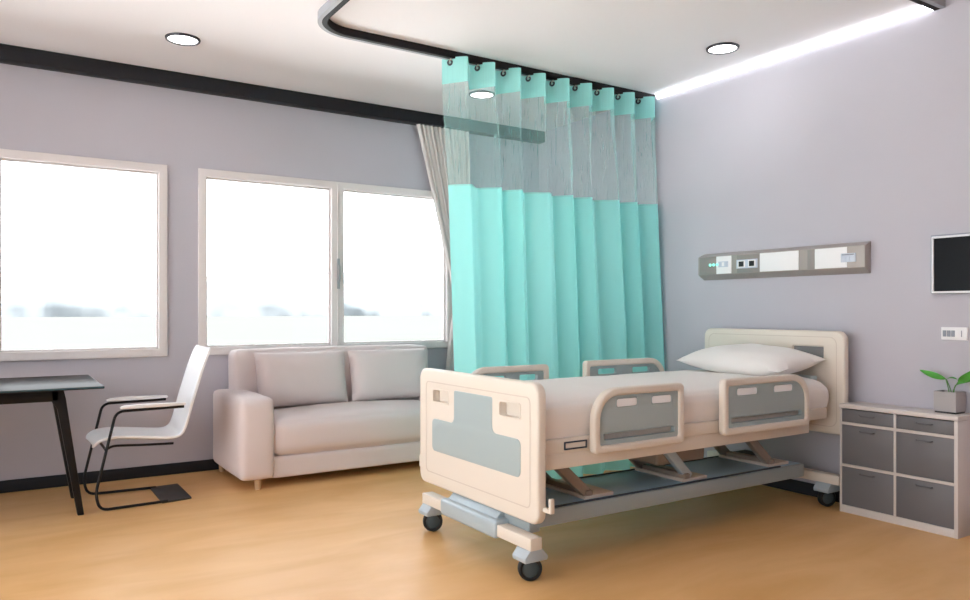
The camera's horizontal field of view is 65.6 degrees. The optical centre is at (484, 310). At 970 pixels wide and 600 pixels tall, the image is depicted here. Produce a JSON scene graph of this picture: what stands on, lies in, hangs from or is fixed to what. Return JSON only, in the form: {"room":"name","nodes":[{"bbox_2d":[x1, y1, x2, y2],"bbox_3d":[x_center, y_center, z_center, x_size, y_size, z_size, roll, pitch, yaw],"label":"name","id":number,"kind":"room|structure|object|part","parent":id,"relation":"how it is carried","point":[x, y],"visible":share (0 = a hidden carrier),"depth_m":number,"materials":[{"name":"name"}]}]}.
{"room":"hospital room","nodes":[
{"label":"hospital room","id":0,"kind":"room"},
{"bbox_2d":[0,63,538,480],"bbox_3d":[-2.567,-0.279,5.746,7.635,3.058,0.160,0,0,-33],"label":"wall","id":1,"kind":"structure","parent":0,"point":[43,111],"depth_m":5.76,"materials":[{"name":"paint"}]},
{"bbox_2d":[0,149,166,360],"bbox_3d":[-2.914,-0.384,5.446,1.136,1.457,0.075,0,0,-33],"label":"window","id":2,"kind":"structure","parent":1,"relation":"in","point":[160,170],"depth_m":5.55,"materials":[{"name":"white paint"}]},
{"bbox_2d":[0,459,218,492],"bbox_3d":[-2.519,1.208,5.673,7.315,0.085,0.014,0,0,-33],"label":"baseboard","id":3,"kind":"structure","parent":1,"relation":"attached to","point":[15,485],"depth_m":5.53,"materials":[{"name":"black"}]},
{"bbox_2d":[0,43,544,143],"bbox_3d":[-2.496,-1.754,5.637,7.315,0.108,0.100,0,0,-33],"label":"trim","id":4,"kind":"structure","parent":1,"relation":"attached to","point":[9,54],"depth_m":5.96,"materials":[{"name":"black"}]},
{"bbox_2d":[198,168,451,354],"bbox_3d":[-1.274,-0.384,6.479,2.288,1.457,0.115,0,0,-33],"label":"window","id":5,"kind":"structure","parent":1,"relation":"in","point":[336,190],"depth_m":6.45,"materials":[{"name":"white paint"}]},
{"bbox_3d":[-1.252,-0.320,6.447,0.026,0.260,0.036,0,0,-33],"label":"handle","id":6,"kind":"part","parent":5,"relation":"part of","materials":[{"name":"grey metal"}]},
{"bbox_2d":[416,124,469,370],"bbox_3d":[-0.342,-0.273,6.993,0.648,2.845,0.060,0,0,-33],"label":"drape","id":7,"kind":"object","parent":1,"relation":"hanging from","point":[445,151],"visible":0.26,"depth_m":6.98,"materials":[{"name":"grey fabric"}]},
{"bbox_2d":[0,0,921,131],"bbox_3d":[-0.399,-1.858,2.385,7.635,0.100,8.160,0,0,-33],"label":"ceiling","id":8,"kind":"structure","parent":0,"point":[654,47],"depth_m":4.93,"materials":[{"name":"white paint"}]},
{"bbox_2d":[165,33,200,45],"bbox_3d":[-2.005,-1.800,4.990,0.222,0.014,0.222,0,0,-33],"label":"recessed light","id":9,"kind":"object","parent":8,"relation":"in","point":[183,39],"visible":1,"depth_m":4.99,"materials":[{"name":"grey plastic"}]},
{"bbox_2d":[168,35,197,44],"bbox_3d":[-2.005,-1.804,4.990,0.188,0.006,0.188,0,0,-33],"label":"diffuser","id":10,"kind":"object","parent":9,"relation":"attached to","point":[175,39],"depth_m":4.99,"materials":[{"name":"white plastic"}]},
{"bbox_2d":[469,90,494,98],"bbox_3d":[-0.025,-1.800,6.266,0.222,0.014,0.222,0,0,-33],"label":"recessed light","id":11,"kind":"object","parent":8,"relation":"in","point":[479,94],"visible":0.99,"depth_m":6.25,"materials":[{"name":"white"}]},
{"bbox_2d":[471,92,492,97],"bbox_3d":[-0.025,-1.804,6.266,0.188,0.006,0.188,0,0,-33],"label":"diffuser","id":12,"kind":"object","parent":11,"relation":"attached to","point":[473,94],"depth_m":6.27,"materials":[{"name":"white plastic"}]},
{"bbox_2d":[318,0,944,98],"bbox_3d":[0.768,-1.783,4.532,2.996,0.050,2.357,0,0,-33],"label":"track","id":13,"kind":"object","parent":8,"relation":"attached to","point":[330,7],"visible":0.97,"depth_m":5.04,"materials":[{"name":"black"}]},
{"bbox_2d":[442,56,664,478],"bbox_3d":[0.639,-0.263,5.723,2.067,3.014,0.268,0,0,-33],"label":"privacy curtain","id":14,"kind":"object","parent":13,"relation":"hanging from","point":[561,283],"visible":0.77,"depth_m":5.61,"materials":[{"name":"teal fabric"}]},
{"bbox_3d":[0.651,0.188,5.693,2.033,2.112,0.205,0,0,-33],"label":"cloth panel","id":15,"kind":"part","parent":14,"relation":"part of","materials":[{"name":"teal fabric"}]},
{"bbox_2d":[706,42,739,54],"bbox_3d":[1.632,-1.800,5.164,0.222,0.014,0.222,0,0,-33],"label":"recessed light","id":16,"kind":"object","parent":8,"relation":"in","point":[721,48],"visible":1,"depth_m":5.16,"materials":[{"name":"white"}]},
{"bbox_2d":[708,45,736,52],"bbox_3d":[1.632,-1.804,5.164,0.188,0.006,0.188,0,0,-33],"label":"diffuser","id":17,"kind":"object","parent":16,"relation":"attached to","point":[712,48],"depth_m":5.16,"materials":[{"name":"white plastic"}]},
{"bbox_2d":[655,6,932,98],"bbox_3d":[2.029,-1.788,5.342,0.029,0.039,2.210,0,0,-33],"label":"recessed light","id":18,"kind":"object","parent":8,"relation":"in","point":[919,10],"visible":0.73,"depth_m":5.12,"materials":[{"name":"white plastic"}]},
{"bbox_2d":[0,461,969,599],"bbox_3d":[-0.399,1.290,2.385,7.635,0.080,8.160,0,0,-33],"label":"floor","id":19,"kind":"structure","parent":0,"point":[356,533],"depth_m":3.99,"materials":[{"name":"wood"}]},
{"bbox_2d":[0,375,104,515],"bbox_3d":[-3.313,0.852,4.473,1.781,0.796,0.991,0,0,-33],"label":"desk","id":20,"kind":"object","parent":19,"relation":"on","point":[18,390],"visible":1,"depth_m":4.57,"materials":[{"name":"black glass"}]},
{"bbox_3d":[-2.816,0.859,5.002,0.178,0.783,0.060,0,0,-33],"label":"leg","id":21,"kind":"part","parent":20,"relation":"part of","materials":[{"name":"black metal"}]},
{"bbox_3d":[-2.545,0.859,4.582,0.178,0.783,0.060,0,0,-33],"label":"leg","id":22,"kind":"part","parent":20,"relation":"part of","materials":[{"name":"black metal"}]},
{"bbox_2d":[83,345,210,510],"bbox_3d":[-2.259,0.746,5.052,0.742,1.007,0.548,0,0,-33],"label":"chair","id":23,"kind":"object","parent":19,"relation":"on","point":[178,423],"visible":1,"depth_m":5.05,"materials":[{"name":"white plastic"}]},
{"bbox_3d":[-2.151,1.244,5.141,0.187,0.012,0.502,0,0,-33],"label":"plate","id":24,"kind":"part","parent":23,"relation":"part of","materials":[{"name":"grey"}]},
{"bbox_2d":[213,344,427,489],"bbox_3d":[-1.095,0.772,6.040,1.961,0.956,0.884,0,0,-33],"label":"sofa","id":25,"kind":"object","parent":19,"relation":"on","point":[254,439],"visible":0.71,"depth_m":5.57,"materials":[{"name":"white fabric"}]},
{"bbox_3d":[-2.051,1.210,5.864,0.050,0.080,0.050,0,0,-33],"label":"leg","id":26,"kind":"part","parent":25,"relation":"part of","materials":[{"name":"brown wood"}]},
{"bbox_3d":[-1.802,0.894,5.573,0.268,0.596,0.863,0,0,-33],"label":"armrest","id":27,"kind":"part","parent":25,"relation":"part of","materials":[{"name":"white fabric"}]},
{"bbox_3d":[-1.593,1.210,5.279,0.050,0.080,0.050,0,0,-33],"label":"leg","id":28,"kind":"part","parent":25,"relation":"part of","materials":[{"name":"brown wood"}]},
{"bbox_2d":[254,350,347,406],"bbox_3d":[-1.451,0.535,5.973,0.735,0.421,0.225,0,0,-33],"label":"cushion","id":29,"kind":"object","parent":25,"relation":"on","point":[290,378],"visible":0.93,"depth_m":5.89,"materials":[{"name":"white fabric"}]},
{"bbox_3d":[-1.265,0.725,6.300,1.698,0.864,0.262,0,0,-33],"label":"backrest","id":30,"kind":"part","parent":25,"relation":"part of","materials":[{"name":"white fabric"}]},
{"bbox_2d":[273,399,419,454],"bbox_3d":[-1.045,0.902,5.960,1.486,0.350,0.680,0,0,-33],"label":"seat cushion","id":31,"kind":"object","parent":25,"relation":"on","point":[384,426],"depth_m":5.65,"materials":[{"name":"white fabric"}]},
{"bbox_2d":[348,348,426,401],"bbox_3d":[-0.803,0.535,6.388,0.735,0.421,0.228,0,0,-33],"label":"cushion","id":32,"kind":"object","parent":25,"relation":"on","point":[390,373],"visible":0.93,"depth_m":6.28,"materials":[{"name":"white fabric"}]},
{"bbox_2d":[419,328,847,580],"bbox_3d":[0.948,0.689,4.544,2.512,1.122,1.260,0,0,-33],"label":"hospital bed","id":33,"kind":"object","parent":19,"relation":"on","point":[483,441],"visible":0.94,"depth_m":4.03,"materials":[{"name":"beige plastic"}]},
{"bbox_3d":[-0.246,0.475,4.173,0.004,0.082,0.186,0,0,-33],"label":"grip frame","id":34,"kind":"part","parent":33,"relation":"part of","materials":[{"name":"beige plastic"}]},
{"bbox_3d":[-0.065,0.607,3.891,0.006,0.357,0.854,0,0,-33],"label":"inset panel","id":35,"kind":"part","parent":33,"relation":"part of","materials":[{"name":"grey plastic"}]},
{"bbox_3d":[-0.049,0.657,3.915,0.052,0.654,1.147,0,0,-33],"label":"footboard","id":36,"kind":"part","parent":33,"relation":"part of","materials":[{"name":"beige plastic"}]},
{"bbox_3d":[0.117,0.475,3.610,0.004,0.082,0.186,0,0,-33],"label":"grip frame","id":37,"kind":"part","parent":33,"relation":"part of","materials":[{"name":"beige plastic"}]},
{"bbox_3d":[0.142,0.491,4.678,0.620,0.298,0.046,0,0,-33],"label":"rail","id":38,"kind":"part","parent":33,"relation":"part of","materials":[{"name":"beige plastic"}]},
{"bbox_3d":[0.142,0.491,4.678,0.548,0.226,0.022,0,0,-33],"label":"rail panel","id":39,"kind":"part","parent":33,"relation":"part of","materials":[{"name":"grey plastic"}]},
{"bbox_3d":[0.426,0.834,3.767,0.251,0.232,0.045,0,0,-33],"label":"lift arm","id":40,"kind":"part","parent":33,"relation":"part of","materials":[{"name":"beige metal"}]},
{"bbox_3d":[0.974,0.486,5.214,0.750,0.308,0.046,0,0,-33],"label":"rail","id":41,"kind":"part","parent":33,"relation":"part of","materials":[{"name":"beige plastic"}]},
{"bbox_3d":[0.974,0.486,5.214,0.678,0.236,0.022,0,0,-33],"label":"rail panel","id":42,"kind":"part","parent":33,"relation":"part of","materials":[{"name":"grey plastic"}]},
{"bbox_3d":[0.772,0.532,3.777,0.618,0.316,0.046,0,0,-33],"label":"rail","id":43,"kind":"part","parent":33,"relation":"part of","materials":[{"name":"beige plastic"}]},
{"bbox_3d":[0.849,0.834,4.421,0.251,0.232,0.045,0,0,-33],"label":"lift arm","id":44,"kind":"part","parent":33,"relation":"part of","materials":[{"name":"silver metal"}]},
{"bbox_3d":[0.772,0.532,3.777,0.546,0.244,0.022,0,0,-33],"label":"rail panel","id":45,"kind":"part","parent":33,"relation":"part of","materials":[{"name":"grey plastic"}]},
{"bbox_3d":[1.015,0.797,4.376,0.390,0.115,0.345,0,0,-33],"label":"lift motor","id":46,"kind":"part","parent":33,"relation":"part of","materials":[{"name":"beige metal"}]},
{"bbox_2d":[546,455,798,507],"bbox_3d":[0.991,0.960,4.317,2.065,0.029,0.435,0,0,-33],"label":"frame","id":47,"kind":"object","parent":33,"relation":"on","point":[638,484],"depth_m":4.22,"materials":[{"name":"grey metal"}]},
{"bbox_2d":[525,370,828,439],"bbox_3d":[0.940,0.503,4.538,2.256,0.201,1.022,0,0,-33],"label":"mattress","id":48,"kind":"object","parent":33,"relation":"on","point":[569,401],"visible":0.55,"depth_m":4.13,"materials":[{"name":"white fabric"}]},
{"bbox_2d":[677,343,826,375],"bbox_3d":[1.753,0.320,5.004,0.500,0.202,0.820,0,0,-33],"label":"pillow","id":49,"kind":"object","parent":48,"relation":"on","point":[750,358],"visible":0.88,"depth_m":4.80,"materials":[{"name":"white fabric"}]},
{"bbox_3d":[0.851,0.710,4.481,2.072,0.080,1.004,0,0,-33],"label":"under frame","id":50,"kind":"part","parent":33,"relation":"part of","materials":[{"name":"beige plastic"}]},
{"bbox_3d":[1.476,0.834,4.825,0.251,0.232,0.045,0,0,-33],"label":"lift arm","id":51,"kind":"part","parent":33,"relation":"part of","materials":[{"name":"beige metal"}]},
{"bbox_3d":[1.649,0.834,4.556,0.251,0.232,0.045,0,0,-33],"label":"lift arm","id":52,"kind":"part","parent":33,"relation":"part of","materials":[{"name":"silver metal"}]},
{"bbox_3d":[1.616,0.528,4.322,0.770,0.311,0.046,0,0,-33],"label":"rail","id":53,"kind":"part","parent":33,"relation":"part of","materials":[{"name":"beige plastic"}]},
{"bbox_3d":[1.616,0.528,4.322,0.698,0.239,0.022,0,0,-33],"label":"rail panel","id":54,"kind":"part","parent":33,"relation":"part of","materials":[{"name":"grey plastic"}]},
{"bbox_3d":[1.976,0.457,5.207,0.055,0.657,1.120,0,0,-33],"label":"headboard","id":55,"kind":"part","parent":33,"relation":"part of","materials":[{"name":"beige plastic"}]},
{"bbox_2d":[839,401,969,538],"bbox_3d":[2.484,0.914,4.460,0.218,0.672,0.696,0,0,-33],"label":"base cabinet","id":56,"kind":"object","parent":19,"relation":"on","point":[905,466],"visible":1,"depth_m":4.35,"materials":[{"name":"grey wood"}]},
{"bbox_3d":[2.386,0.649,4.602,0.171,0.077,0.321,0,0,-33],"label":"drawer","id":57,"kind":"part","parent":56,"relation":"part of","materials":[{"name":"grey"}]},
{"bbox_3d":[2.386,0.827,4.602,0.171,0.241,0.321,0,0,-33],"label":"drawer","id":58,"kind":"part","parent":56,"relation":"part of","materials":[{"name":"grey wood"}]},
{"bbox_3d":[2.386,1.085,4.602,0.171,0.237,0.321,0,0,-33],"label":"drawer","id":59,"kind":"part","parent":56,"relation":"part of","materials":[{"name":"grey"}]},
{"bbox_3d":[2.568,0.649,4.320,0.171,0.077,0.318,0,0,-33],"label":"drawer","id":60,"kind":"part","parent":56,"relation":"part of","materials":[{"name":"grey wood"}]},
{"bbox_3d":[2.568,0.827,4.320,0.171,0.241,0.318,0,0,-33],"label":"drawer","id":61,"kind":"part","parent":56,"relation":"part of","materials":[{"name":"grey"}]},
{"bbox_3d":[2.568,1.085,4.320,0.171,0.237,0.318,0,0,-33],"label":"drawer","id":62,"kind":"part","parent":56,"relation":"part of","materials":[{"name":"grey"}]},
{"bbox_2d":[920,370,969,413],"bbox_3d":[2.648,0.446,4.269,0.114,0.265,0.298,0,0,-33],"label":"potted plant","id":63,"kind":"object","parent":56,"relation":"on","point":[948,401],"visible":1,"depth_m":4.24,"materials":[{"name":"green plant"}]},
{"bbox_3d":[2.643,0.512,4.277,0.114,0.112,0.120,0,0,-33],"label":"pot","id":64,"kind":"part","parent":63,"relation":"part of","materials":[{"name":"grey ceramic"}]},
{"bbox_2d":[539,0,969,486],"bbox_3d":[2.742,-0.279,4.410,0.160,3.058,7.840,0,0,-33],"label":"wall","id":65,"kind":"structure","parent":0,"point":[865,136],"depth_m":5.03,"materials":[{"name":"paint"}]},
{"bbox_2d":[698,241,870,279],"bbox_3d":[2.037,-0.340,5.279,0.082,0.203,1.335,0,0,-33],"label":"panel","id":66,"kind":"object","parent":65,"relation":"attached to","point":[854,257],"visible":1,"depth_m":5.15,"materials":[{"name":"beige metal"}]},
{"bbox_3d":[1.784,-0.344,5.617,0.006,0.131,0.137,0,0,-33],"label":"panel","id":67,"kind":"part","parent":66,"relation":"part of","materials":[{"name":"white plastic"}]},
{"bbox_2d":[736,259,757,268],"bbox_3d":[1.896,-0.342,5.441,0.009,0.064,0.180,0,0,-33],"label":"double socket","id":68,"kind":"object","parent":66,"relation":"attached to","point":[740,263],"depth_m":5.44,"materials":[{"name":"grey plastic"}]},
{"bbox_3d":[2.040,-0.344,5.221,0.006,0.131,0.308,0,0,-33],"label":"panel","id":69,"kind":"part","parent":66,"relation":"part of","materials":[{"name":"white plastic"}]},
{"bbox_3d":[2.250,-0.344,4.895,0.006,0.131,0.224,0,0,-33],"label":"panel","id":70,"kind":"part","parent":66,"relation":"part of","materials":[{"name":"white plastic"}]},
{"bbox_2d":[761,479,839,502],"bbox_3d":[2.673,1.208,4.357,0.014,0.085,7.826,0,0,-33],"label":"baseboard","id":71,"kind":"structure","parent":65,"relation":"attached to","point":[792,485],"depth_m":5.16,"materials":[{"name":"black"}]},
{"bbox_2d":[931,232,969,293],"bbox_3d":[2.771,-0.271,4.165,0.055,0.342,0.573,0,0,-33],"label":"television","id":72,"kind":"object","parent":65,"relation":"attached to","point":[950,253],"visible":1,"depth_m":4.30,"materials":[{"name":"grey"}]},
{"bbox_2d":[941,327,967,339],"bbox_3d":[2.696,0.130,4.320,0.016,0.074,0.142,0,0,-33],"label":"switch plate","id":73,"kind":"object","parent":65,"relation":"attached to","point":[947,333],"visible":1,"depth_m":4.32,"materials":[{"name":"white plastic"}]},
{"label":"outside","id":74,"kind":"structure","parent":0,"visible":0},
{"bbox_2d":[1,315,440,349],"bbox_3d":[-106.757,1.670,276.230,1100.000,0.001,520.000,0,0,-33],"label":"field","id":75,"kind":"structure","parent":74,"point":[17,333],"depth_m":61.26,"materials":[{"name":"white plant"}]},
{"bbox_2d":[1,272,440,316],"bbox_3d":[-112.258,-15.362,284.759,640.000,34.425,112.263,0,0,-33],"label":"tree line","id":76,"kind":"object","parent":75,"relation":"on","point":[234,293],"visible":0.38,"depth_m":249.26,"materials":[{"name":"white plant"}]}
]}

